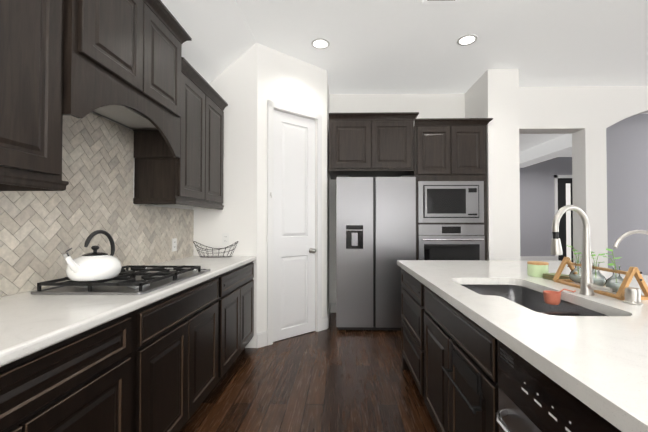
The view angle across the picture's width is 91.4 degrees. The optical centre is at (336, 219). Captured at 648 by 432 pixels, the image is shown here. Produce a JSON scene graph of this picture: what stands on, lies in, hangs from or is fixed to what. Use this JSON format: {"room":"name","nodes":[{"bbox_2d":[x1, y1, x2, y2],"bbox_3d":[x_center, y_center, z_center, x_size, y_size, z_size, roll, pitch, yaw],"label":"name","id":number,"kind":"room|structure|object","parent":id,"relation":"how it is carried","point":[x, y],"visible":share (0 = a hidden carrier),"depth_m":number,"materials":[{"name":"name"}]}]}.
{"room":"kitchen","nodes":[
{"label":"kitchen","id":0,"kind":"room"},
{"bbox_2d":[0,112,192,297],"bbox_3d":[-1.577,-0.074,-0.122,0.150,2.620,6.840,0,-1,1],"label":"wall","id":1,"kind":"structure","parent":0,"point":[176,206],"depth_m":2.57,"materials":[{"name":"white paint"}]},
{"bbox_2d":[0,0,68,190],"bbox_3d":[-1.306,-0.660,0.900,0.350,1.065,0.956,0,-1,1],"label":"upper cabinet","id":2,"kind":"object","parent":1,"relation":"attached to","point":[31,73],"visible":1,"depth_m":1.20,"materials":[{"name":"brown wood"}]},
{"bbox_2d":[0,112,193,296],"bbox_3d":[-1.478,-0.159,0.867,0.008,0.983,4.618,0,-1,1],"label":"tile backsplash","id":3,"kind":"structure","parent":1,"relation":"attached to","point":[41,232],"depth_m":1.84,"materials":[{"name":"grey tile"}]},
{"bbox_2d":[172,238,176,251],"bbox_3d":[-1.435,0.227,2.802,0.007,0.114,0.070,0,-1,1],"label":"outlet","id":4,"kind":"object","parent":3,"relation":"attached to","point":[174,244],"visible":1,"depth_m":2.80,"materials":[{"name":"white plastic"}]},
{"bbox_2d":[63,0,191,157],"bbox_3d":[-1.272,-0.896,1.825,0.385,0.898,1.022,0,-1,1],"label":"range hood","id":5,"kind":"object","parent":1,"relation":"attached to","point":[121,62],"visible":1,"depth_m":1.75,"materials":[{"name":"brown wood"}]},
{"bbox_2d":[133,57,227,209],"bbox_3d":[-1.273,-0.634,2.723,0.350,1.065,0.914,0,-1,1],"label":"upper cabinet","id":6,"kind":"object","parent":1,"relation":"attached to","point":[192,175],"visible":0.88,"depth_m":2.49,"materials":[{"name":"brown wood"}]},
{"bbox_2d":[161,0,255,83],"bbox_3d":[-1.211,-1.584,-0.167,0.683,0.683,6.720,0,-1,1],"label":"ceiling","id":7,"kind":"structure","parent":0,"point":[219,33],"depth_m":2.71,"materials":[{"name":"white paint"}]},
{"bbox_2d":[193,43,257,347],"bbox_3d":[-1.117,-0.247,3.233,0.648,3.060,0.120,0,-1,1],"label":"wall","id":8,"kind":"structure","parent":0,"point":[233,85],"depth_m":3.17,"materials":[{"name":"white paint"}]},
{"bbox_2d":[222,233,228,244],"bbox_3d":[-1.107,0.197,3.163,0.070,0.114,0.007,0,-1,1],"label":"outlet","id":9,"kind":"object","parent":8,"relation":"attached to","point":[225,238],"visible":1,"depth_m":3.16,"materials":[{"name":"white plastic"}]},
{"bbox_2d":[256,44,326,347],"bbox_3d":[-0.489,-0.243,3.502,0.897,3.060,0.120,1,-1,-40],"label":"wall","id":10,"kind":"structure","parent":0,"point":[285,79],"depth_m":3.37,"materials":[{"name":"white paint"}]},
{"bbox_2d":[257,316,327,347],"bbox_3d":[-0.445,1.213,3.429,0.897,0.147,0.016,1,-1,-40],"label":"baseboard","id":11,"kind":"structure","parent":10,"relation":"attached to","point":[261,339],"depth_m":3.19,"materials":[{"name":"white wood"}]},
{"bbox_2d":[273,110,315,341],"bbox_3d":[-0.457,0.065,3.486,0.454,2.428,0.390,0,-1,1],"label":"pantry door","id":12,"kind":"structure","parent":10,"relation":"in","point":[294,250],"depth_m":3.46,"materials":[{"name":"white wood"}]},
{"bbox_2d":[267,100,321,345],"bbox_3d":[-0.475,0.033,3.496,0.696,2.508,0.159,1,-1,-42],"label":"door frame","id":13,"kind":"structure","parent":10,"relation":"attached to","point":[272,105],"depth_m":3.27,"materials":[{"name":"white wood"}]},
{"bbox_2d":[180,312,437,431],"bbox_3d":[4.445,1.321,2.380,12.400,0.100,12.300,0,-1,1],"label":"floor","id":14,"kind":"structure","parent":0,"point":[332,378],"depth_m":2.34,"materials":[{"name":"brown wood"}]},
{"bbox_2d":[0,261,253,431],"bbox_3d":[-1.168,0.812,0.848,0.627,0.874,4.618,0,-1,1],"label":"base cabinet","id":15,"kind":"object","parent":14,"relation":"on","point":[164,364],"visible":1,"depth_m":1.37,"materials":[{"name":"brown wood"}]},
{"bbox_2d":[0,256,255,366],"bbox_3d":[-1.159,0.353,0.854,0.646,0.040,4.618,0,-1,1],"label":"countertop","id":16,"kind":"structure","parent":15,"relation":"on","point":[30,323],"depth_m":1.18,"materials":[{"name":"stone"}]},
{"bbox_2d":[31,265,209,294],"bbox_3d":[-1.129,0.321,1.805,0.525,0.050,0.760,0,-1,1],"label":"cooktop","id":17,"kind":"object","parent":16,"relation":"in","point":[139,279],"visible":0.96,"depth_m":1.56,"materials":[{"name":"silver metal"}]},
{"bbox_2d":[62,230,121,280],"bbox_3d":[-1.181,0.172,1.523,0.218,0.239,0.308,0,-1,1],"label":"kettle","id":18,"kind":"object","parent":17,"relation":"on","point":[94,265],"visible":1,"depth_m":1.48,"materials":[{"name":"white metal"}]},
{"bbox_2d":[193,241,237,257],"bbox_3d":[-1.159,0.287,3.042,0.435,0.152,0.176,0,-1,1],"label":"wire basket","id":19,"kind":"object","parent":16,"relation":"on","point":[214,248],"visible":1,"depth_m":3.02,"materials":[{"name":"grey metal"}]},
{"bbox_2d":[336,175,415,329],"bbox_3d":[0.464,0.398,3.993,0.910,1.793,0.785,0,-1,1],"label":"refrigerator","id":20,"kind":"object","parent":14,"relation":"on","point":[375,229],"visible":0.92,"depth_m":3.62,"materials":[{"name":"silver metal"}]},
{"bbox_2d":[401,269,498,424],"bbox_3d":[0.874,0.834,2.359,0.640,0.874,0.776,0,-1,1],"label":"base cabinet","id":21,"kind":"object","parent":14,"relation":"on","point":[434,325],"depth_m":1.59,"materials":[{"name":"brown wood"}]},
{"bbox_2d":[441,342,480,414],"bbox_3d":[0.513,0.634,1.311,0.040,0.136,0.360,0,-1,1],"label":"towel bar","id":22,"kind":"object","parent":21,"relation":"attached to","point":[469,375],"visible":1,"depth_m":1.27,"materials":[{"name":"black metal"}]},
{"bbox_2d":[397,260,647,431],"bbox_3d":[1.207,0.350,0.587,1.421,0.040,4.370,0,-1,1],"label":"countertop","id":23,"kind":"structure","parent":21,"relation":"on","point":[598,365],"depth_m":0.96,"materials":[{"name":"stone"}]},
{"bbox_2d":[460,284,607,315],"bbox_3d":[0.863,0.489,1.486,0.464,0.210,0.824,0,-1,1],"label":"sink basin","id":24,"kind":"object","parent":23,"relation":"in","point":[530,299],"visible":0.08,"depth_m":1.75,"materials":[{"name":"silver metal"}]},
{"bbox_2d":[543,289,575,304],"bbox_3d":[1.059,0.364,1.498,0.133,0.074,0.084,0,-1,1],"label":"sink caddy","id":25,"kind":"object","parent":24,"relation":"in","point":[552,297],"visible":1,"depth_m":1.48,"materials":[{"name":"red plastic"}]},
{"bbox_2d":[527,261,548,276],"bbox_3d":[1.236,0.305,1.937,0.112,0.086,0.112,0,-1,1],"label":"candle jar","id":26,"kind":"object","parent":23,"relation":"on","point":[537,268],"visible":0.92,"depth_m":1.90,"materials":[{"name":"green"}]},
{"bbox_2d":[543,273,569,280],"bbox_3d":[1.264,0.331,1.817,0.109,0.031,0.109,0,-1,-9],"label":"coasters","id":27,"kind":"object","parent":23,"relation":"on","point":[549,276],"visible":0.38,"depth_m":1.80,"materials":[{"name":"green"}]},
{"bbox_2d":[551,205,612,295],"bbox_3d":[1.055,0.138,1.394,0.229,0.405,0.154,0,-1,1],"label":"faucet","id":28,"kind":"object","parent":23,"relation":"on","point":[588,286],"visible":1,"depth_m":1.42,"materials":[{"name":"silver metal"}]},
{"bbox_2d":[553,257,647,299],"bbox_3d":[1.264,0.274,1.537,0.141,0.138,0.430,0,-1,1],"label":"plant stand","id":29,"kind":"object","parent":23,"relation":"on","point":[630,273],"visible":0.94,"depth_m":1.37,"materials":[{"name":"brown wood"}]},
{"bbox_2d":[569,260,622,291],"bbox_3d":[1.264,0.270,1.537,0.080,0.118,0.310,0,-1,1],"label":"glass vases","id":30,"kind":"object","parent":29,"relation":"on","point":[598,273],"visible":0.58,"depth_m":1.54,"materials":[{"name":"clear glass"}]},
{"bbox_2d":[613,230,647,247],"bbox_3d":[1.056,0.186,1.072,0.212,0.300,0.101,0,-1,1],"label":"filter faucet","id":31,"kind":"object","parent":23,"relation":"on","point":[620,239],"visible":1,"depth_m":1.08,"materials":[{"name":"silver metal"}]},
{"bbox_2d":[623,287,642,304],"bbox_3d":[1.196,0.308,1.275,0.060,0.061,0.060,0,-1,1],"label":"air gap cap","id":32,"kind":"object","parent":23,"relation":"on","point":[632,296],"visible":1,"depth_m":1.26,"materials":[{"name":"silver metal"}]},
{"bbox_2d":[496,339,621,431],"bbox_3d":[0.794,0.813,0.723,0.652,0.870,0.594,0,-1,1],"label":"dishwasher","id":33,"kind":"object","parent":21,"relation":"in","point":[532,398],"visible":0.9,"depth_m":0.83,"materials":[{"name":"black metal"}]},
{"bbox_2d":[409,118,492,259],"bbox_3d":[1.374,0.065,4.024,0.895,2.460,0.755,0,-1,1],"label":"tall cabinet","id":34,"kind":"object","parent":14,"relation":"on","point":[450,149],"visible":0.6,"depth_m":3.69,"materials":[{"name":"brown wood"}]},
{"bbox_2d":[418,181,484,259],"bbox_3d":[1.341,0.172,3.654,0.759,1.235,0.084,0,-1,1],"label":"appliance","id":35,"kind":"object","parent":34,"relation":"in","point":[450,201],"visible":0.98,"depth_m":3.67,"materials":[{"name":"silver metal"}]},
{"bbox_2d":[327,74,328,314],"bbox_3d":[-0.160,-0.234,4.151,0.120,3.060,0.810,0,-1,1],"label":"wall","id":36,"kind":"structure","parent":0,"point":[327,195],"depth_m":3.85,"materials":[{"name":"white paint"}]},
{"bbox_2d":[329,94,464,302],"bbox_3d":[1.034,-0.229,4.474,2.496,3.060,0.120,0,-1,1],"label":"wall","id":37,"kind":"structure","parent":0,"point":[425,106],"depth_m":4.43,"materials":[{"name":"white paint"}]},
{"bbox_2d":[327,303,335,327],"bbox_3d":[0.846,1.228,4.062,1.892,0.135,0.670,0,-1,1],"label":"baseboard","id":38,"kind":"structure","parent":37,"relation":"attached to","point":[332,308],"depth_m":4.40,"materials":[{"name":"white wood"}]},
{"bbox_2d":[329,112,418,178],"bbox_3d":[0.446,-0.901,4.055,1.052,0.673,0.755,0,-1,1],"label":"upper cabinet","id":39,"kind":"object","parent":37,"relation":"attached to","point":[371,144],"visible":1,"depth_m":3.71,"materials":[{"name":"brown wood"}]},
{"bbox_2d":[236,0,647,94],"bbox_3d":[4.825,-1.867,0.418,11.367,0.100,8.100,0,-1,1],"label":"ceiling","id":40,"kind":"structure","parent":0,"point":[394,47],"depth_m":3.14,"materials":[{"name":"white paint"}]},
{"bbox_2d":[311,38,329,48],"bbox_3d":[-0.158,-1.774,3.198,0.190,0.006,0.190,0,-1,1],"label":"recessed light","id":41,"kind":"object","parent":40,"relation":"in","point":[319,43],"visible":1,"depth_m":3.19,"materials":[{"name":"white plastic"}]},
{"bbox_2d":[423,0,457,3],"bbox_3d":[0.851,-1.780,2.489,0.280,0.013,0.220,0,-1,1],"label":"ceiling vent","id":42,"kind":"object","parent":40,"relation":"in","point":[439,1],"visible":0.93,"depth_m":2.57,"materials":[{"name":"white"}]},
{"bbox_2d":[457,34,477,45],"bbox_3d":[1.298,-1.775,3.131,0.190,0.006,0.190,0,-1,1],"label":"recessed light","id":43,"kind":"object","parent":40,"relation":"in","point":[466,40],"visible":1,"depth_m":3.13,"materials":[{"name":"white plastic"}]},
{"bbox_2d":[465,69,519,259],"bbox_3d":[1.973,-0.235,4.047,0.361,3.060,0.700,0,-1,1],"label":"wall","id":44,"kind":"structure","parent":0,"point":[492,93],"depth_m":3.71,"materials":[{"name":"white paint"}]},
{"bbox_2d":[519,134,571,167],"bbox_3d":[4.724,-1.526,6.782,0.398,0.280,3.170,0,-1,1],"label":"ceiling soffit","id":45,"kind":"structure","parent":0,"point":[555,148],"depth_m":6.86,"materials":[{"name":"white paint"}]},
{"bbox_2d":[520,157,571,255],"bbox_3d":[5.654,-0.173,8.391,10.000,3.060,0.120,0,-1,1],"label":"wall","id":46,"kind":"structure","parent":0,"point":[536,201],"depth_m":8.34,"materials":[{"name":"grey paint"}]},
{"bbox_2d":[520,256,554,260],"bbox_3d":[3.913,1.166,8.333,3.680,0.380,0.019,0,-1,1],"label":"baseboard","id":47,"kind":"structure","parent":46,"relation":"attached to","point":[546,258],"depth_m":8.30,"materials":[{"name":"white wood"}]},
{"bbox_2d":[554,175,572,261],"bbox_3d":[6.233,0.096,8.306,0.960,2.520,0.019,0,-1,1],"label":"door frame","id":48,"kind":"structure","parent":46,"relation":"attached to","point":[562,182],"depth_m":8.32,"materials":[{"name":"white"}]},
{"bbox_2d":[566,183,570,259],"bbox_3d":[6.113,0.206,8.310,0.120,2.300,0.002,0,-1,1],"label":"window","id":49,"kind":"structure","parent":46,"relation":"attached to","point":[568,224],"depth_m":8.31,"materials":[{"name":"grey"}]},
{"bbox_2d":[519,86,647,267],"bbox_3d":[6.319,-0.232,4.241,8.521,3.060,0.245,0,-1,1],"label":"wall","id":50,"kind":"structure","parent":0,"point":[585,116],"depth_m":4.19,"materials":[{"name":"white paint"}]},
{"bbox_2d":[519,113,647,156],"bbox_3d":[6.268,-1.721,6.414,8.700,0.100,4.055,0,-1,1],"label":"ceiling","id":51,"kind":"structure","parent":0,"point":[527,141],"depth_m":6.61,"materials":[{"name":"white paint"}]},
{"bbox_2d":[606,114,647,274],"bbox_3d":[7.344,-0.191,5.059,6.500,3.000,0.120,0,-1,1],"label":"wall","id":52,"kind":"structure","parent":0,"point":[627,170],"depth_m":5.05,"materials":[{"name":"grey paint"}]}
]}

